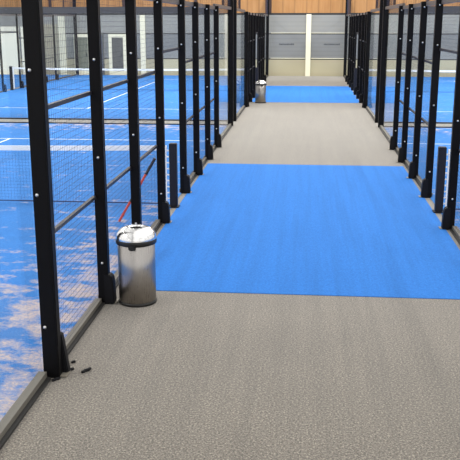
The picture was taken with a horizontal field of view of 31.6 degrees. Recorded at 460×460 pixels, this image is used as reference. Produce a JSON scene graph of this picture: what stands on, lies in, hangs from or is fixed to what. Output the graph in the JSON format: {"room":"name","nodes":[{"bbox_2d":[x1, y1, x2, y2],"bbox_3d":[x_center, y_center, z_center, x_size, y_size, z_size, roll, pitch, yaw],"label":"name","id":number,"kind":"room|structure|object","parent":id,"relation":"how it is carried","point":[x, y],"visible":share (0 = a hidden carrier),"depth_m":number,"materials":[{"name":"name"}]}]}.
{"room":"sports hall","nodes":[
{"label":"sports hall","id":0,"kind":"room"},
{"bbox_2d":[0,74,459,459],"bbox_3d":[1.721,-2.023,19.011,68.000,0.120,50.000,1,14,5],"label":"floor","id":1,"kind":"structure","parent":0,"point":[182,375],"depth_m":6.47,"materials":[{"name":"grey carpet"}]},
{"bbox_2d":[0,74,68,90],"bbox_3d":[-14.178,-5.855,33.775,10.000,0.001,20.000,1,14,5],"label":"court","id":2,"kind":"object","parent":1,"relation":"on","point":[6,76],"visible":0.43,"depth_m":39.45,"materials":[{"name":"blue"}]},
{"bbox_2d":[0,0,78,92],"bbox_3d":[-8.572,-8.600,36.318,0.247,4.080,12.786,1,14,5],"label":"fence","id":3,"kind":"object","parent":1,"relation":"on","point":[4,88],"visible":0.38,"depth_m":34.77,"materials":[{"name":"black"}]},
{"bbox_2d":[81,367,91,372],"bbox_3d":[-1.134,1.109,6.434,0.034,0.027,0.097,10,17,33],"label":"scrap","id":4,"kind":"object","parent":1,"relation":"on","point":[89,368],"visible":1,"depth_m":6.42,"materials":[{"name":"black"}]},
{"bbox_2d":[0,123,226,420],"bbox_3d":[-5.861,-0.464,12.618,10.020,0.001,20.000,1,14,5],"label":"court","id":5,"kind":"object","parent":1,"relation":"on","point":[21,354],"visible":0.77,"depth_m":10.88,"materials":[{"name":"blue carpet"}]},
{"bbox_2d":[0,143,179,207],"bbox_3d":[-5.829,-0.925,12.497,10.185,0.951,0.160,1,14,5],"label":"net","id":6,"kind":"object","parent":5,"relation":"on","point":[173,164],"visible":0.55,"depth_m":12.09,"materials":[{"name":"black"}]},
{"bbox_2d":[120,158,155,221],"bbox_3d":[-1.270,-0.545,11.104,0.547,0.898,0.042,0,14,2],"label":"leaning pole","id":7,"kind":"object","parent":5,"relation":"on","point":[154,159],"visible":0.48,"depth_m":11.04,"materials":[{"name":"red plastic"}]},
{"bbox_2d":[0,0,227,124],"bbox_3d":[-4.975,-4.873,21.773,9.862,4.040,0.100,1,14,5],"label":"glass wall","id":8,"kind":"structure","parent":1,"relation":"on","point":[6,9],"depth_m":21.41,"materials":[{"name":"grey"}]},
{"bbox_2d":[0,0,227,120],"bbox_3d":[-4.886,-5.117,22.729,9.862,4.040,0.100,1,14,5],"label":"glass wall","id":9,"kind":"structure","parent":1,"relation":"on","point":[12,0],"depth_m":22.96,"materials":[{"name":"grey"}]},
{"bbox_2d":[0,0,233,449],"bbox_3d":[-0.843,-2.320,11.674,0.247,4.080,20.060,1,14,5],"label":"fence","id":10,"kind":"object","parent":1,"relation":"on","point":[56,349],"visible":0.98,"depth_m":7.71,"materials":[{"name":"black metal"}]},
{"bbox_2d":[0,75,243,119],"bbox_3d":[-3.960,-5.625,32.874,10.020,0.001,20.000,1,14,5],"label":"court","id":11,"kind":"object","parent":1,"relation":"on","point":[13,103],"visible":0.49,"depth_m":29.17,"materials":[{"name":"blue carpet"}]},
{"bbox_2d":[9,66,257,90],"bbox_3d":[-3.928,-6.087,32.754,10.185,0.951,0.160,1,14,5],"label":"net","id":12,"kind":"object","parent":11,"relation":"on","point":[11,69],"visible":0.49,"depth_m":32.85,"materials":[{"name":"white"}]},
{"bbox_2d":[115,224,156,307],"bbox_3d":[-0.913,0.337,7.957,0.398,0.764,0.412,1,14,5],"label":"waste bin","id":13,"kind":"object","parent":1,"relation":"on","point":[135,243],"visible":1,"depth_m":7.82,"materials":[{"name":"silver metal"}]},
{"bbox_2d":[233,0,268,120],"bbox_3d":[1.058,-7.482,31.930,0.247,4.080,20.060,1,14,5],"label":"fence","id":14,"kind":"object","parent":1,"relation":"on","point":[254,23],"visible":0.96,"depth_m":29.09,"materials":[{"name":"black metal"}]},
{"bbox_2d":[255,80,266,102],"bbox_3d":[1.055,-4.753,27.935,0.398,0.764,0.412,-3,15,-12],"label":"waste bin","id":15,"kind":"object","parent":1,"relation":"on","point":[260,85],"visible":1,"depth_m":27.80,"materials":[{"name":"silver metal"}]},
{"bbox_2d":[252,86,358,102],"bbox_3d":[2.946,-5.335,31.756,3.769,0.006,7.550,1,14,5],"label":"carpet","id":16,"kind":"object","parent":1,"relation":"on","point":[295,94],"visible":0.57,"depth_m":31.22,"materials":[{"name":"blue carpet"}]},
{"bbox_2d":[155,163,459,299],"bbox_3d":[1.093,-0.303,12.006,3.769,0.006,7.800,1,14,5],"label":"carpet","id":17,"kind":"object","parent":1,"relation":"on","point":[322,230],"visible":0.83,"depth_m":10.38,"materials":[{"name":"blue carpet"}]},
{"bbox_2d":[343,0,382,122],"bbox_3d":[4.923,-7.395,31.590,0.260,4.080,20.060,1,14,5],"label":"fence","id":18,"kind":"object","parent":1,"relation":"on","point":[360,23],"visible":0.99,"depth_m":28.93,"materials":[{"name":"black metal"}]},
{"bbox_2d":[368,77,454,121],"bbox_3d":[9.948,-5.313,31.648,10.020,0.001,20.000,1,14,5],"label":"court","id":19,"kind":"object","parent":1,"relation":"on","point":[445,102],"visible":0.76,"depth_m":29.55,"materials":[{"name":"blue carpet"}]},
{"bbox_2d":[353,68,455,92],"bbox_3d":[9.920,-5.776,31.533,10.175,0.951,0.160,1,14,5],"label":"net","id":20,"kind":"object","parent":19,"relation":"on","point":[355,69],"visible":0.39,"depth_m":31.81,"materials":[{"name":"white fabric"}]},
{"bbox_2d":[378,0,459,244],"bbox_3d":[3.022,-2.233,11.333,0.260,4.080,20.060,1,14,5],"label":"fence","id":21,"kind":"object","parent":1,"relation":"on","point":[448,215],"visible":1,"depth_m":13.85,"materials":[{"name":"black metal"}]},
{"bbox_2d":[384,127,459,229],"bbox_3d":[8.046,-0.152,11.392,10.020,0.001,20.000,1,14,5],"label":"court","id":22,"kind":"object","parent":1,"relation":"on","point":[443,135],"depth_m":17.66,"materials":[{"name":"blue carpet"}]},
{"bbox_2d":[432,146,459,212],"bbox_3d":[8.019,-0.614,11.277,10.175,0.951,0.160,1,14,5],"label":"net","id":23,"kind":"object","parent":22,"relation":"on","point":[442,150],"visible":0.68,"depth_m":11.68,"materials":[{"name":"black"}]},
{"bbox_2d":[384,0,459,127],"bbox_3d":[8.972,-4.560,20.544,9.862,4.040,0.100,1,14,5],"label":"glass wall","id":24,"kind":"structure","parent":1,"relation":"on","point":[447,7],"depth_m":20.62,"materials":[{"name":"grey"}]},
{"bbox_2d":[384,0,459,123],"bbox_3d":[9.062,-4.803,21.499,9.862,4.040,0.100,1,14,5],"label":"glass wall","id":25,"kind":"structure","parent":1,"relation":"on","point":[427,0],"depth_m":22.24,"materials":[{"name":"grey"}]},
{"bbox_2d":[0,0,459,76],"bbox_3d":[3.904,-11.642,41.333,60.000,7.500,0.250,1,14,5],"label":"wall","id":26,"kind":"structure","parent":0,"point":[287,19],"depth_m":41.75,"materials":[{"name":"grey metal"}]},
{"bbox_2d":[0,27,18,30],"bbox_3d":[-12.839,-10.642,43.014,3.400,0.230,0.030,1,14,5],"label":"trim","id":27,"kind":"structure","parent":26,"relation":"attached to","point":[1,28],"depth_m":42.90,"materials":[{"name":"beige"}]},
{"bbox_2d":[0,32,20,73],"bbox_3d":[-12.839,-9.416,43.327,3.400,2.200,0.030,1,14,5],"label":"door","id":28,"kind":"structure","parent":26,"relation":"attached to","point":[8,40],"depth_m":43.20,"materials":[{"name":"beige"}]},
{"bbox_2d":[20,27,24,73],"bbox_3d":[-10.748,-9.505,43.108,0.600,2.480,0.030,1,14,5],"label":"trim","id":29,"kind":"structure","parent":26,"relation":"attached to","point":[21,28],"depth_m":43.08,"materials":[{"name":"beige"}]},
{"bbox_2d":[44,24,59,74],"bbox_3d":[-9.414,-9.533,42.975,0.780,2.600,0.030,1,14,5],"label":"trim","id":30,"kind":"structure","parent":26,"relation":"attached to","point":[46,33],"depth_m":42.95,"materials":[{"name":"beige"}]},
{"bbox_2d":[57,16,66,74],"bbox_3d":[-8.833,-9.709,42.855,0.350,3.000,0.070,1,14,5],"label":"trim","id":31,"kind":"structure","parent":26,"relation":"attached to","point":[62,50],"depth_m":42.81,"materials":[{"name":"beige paint"}]},
{"bbox_2d":[73,34,88,74],"bbox_3d":[-7.762,-9.248,42.870,0.900,2.100,0.075,1,14,5],"label":"door","id":32,"kind":"structure","parent":26,"relation":"in","point":[83,46],"depth_m":42.86,"materials":[{"name":"beige paint"}]},
{"bbox_2d":[101,34,104,74],"bbox_3d":[-6.866,-9.237,42.788,0.500,2.120,0.075,1,14,5],"label":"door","id":33,"kind":"structure","parent":26,"relation":"in","point":[102,45],"depth_m":42.77,"materials":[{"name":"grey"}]},
{"bbox_2d":[108,34,126,74],"bbox_3d":[-5.900,-9.206,42.706,0.940,2.100,0.075,1,14,5],"label":"door","id":34,"kind":"structure","parent":26,"relation":"in","point":[122,38],"depth_m":42.67,"materials":[{"name":"beige paint"}]},
{"bbox_2d":[140,15,145,73],"bbox_3d":[-4.541,-9.640,42.465,0.270,3.060,0.080,1,14,5],"label":"trim","id":35,"kind":"structure","parent":26,"relation":"attached to","point":[143,49],"depth_m":42.40,"materials":[{"name":"beige paint"}]},
{"bbox_2d":[269,0,271,12],"bbox_3d":[2.033,-13.129,40.969,0.170,4.240,0.060,1,14,5],"label":"trim","id":36,"kind":"structure","parent":26,"relation":"attached to","point":[270,1],"depth_m":41.38,"materials":[{"name":"brown wood"}]},
{"bbox_2d":[305,14,310,75],"bbox_3d":[4.013,-9.465,41.696,0.250,3.100,0.100,1,14,5],"label":"trim","id":37,"kind":"structure","parent":26,"relation":"attached to","point":[308,16],"depth_m":41.64,"materials":[{"name":"beige paint"}]},
{"bbox_2d":[311,58,343,58],"bbox_3d":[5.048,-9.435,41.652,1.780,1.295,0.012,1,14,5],"label":"trim","id":38,"kind":"structure","parent":26,"relation":"attached to","point":[311,58],"depth_m":41.81,"materials":[{"name":"beige paint"}]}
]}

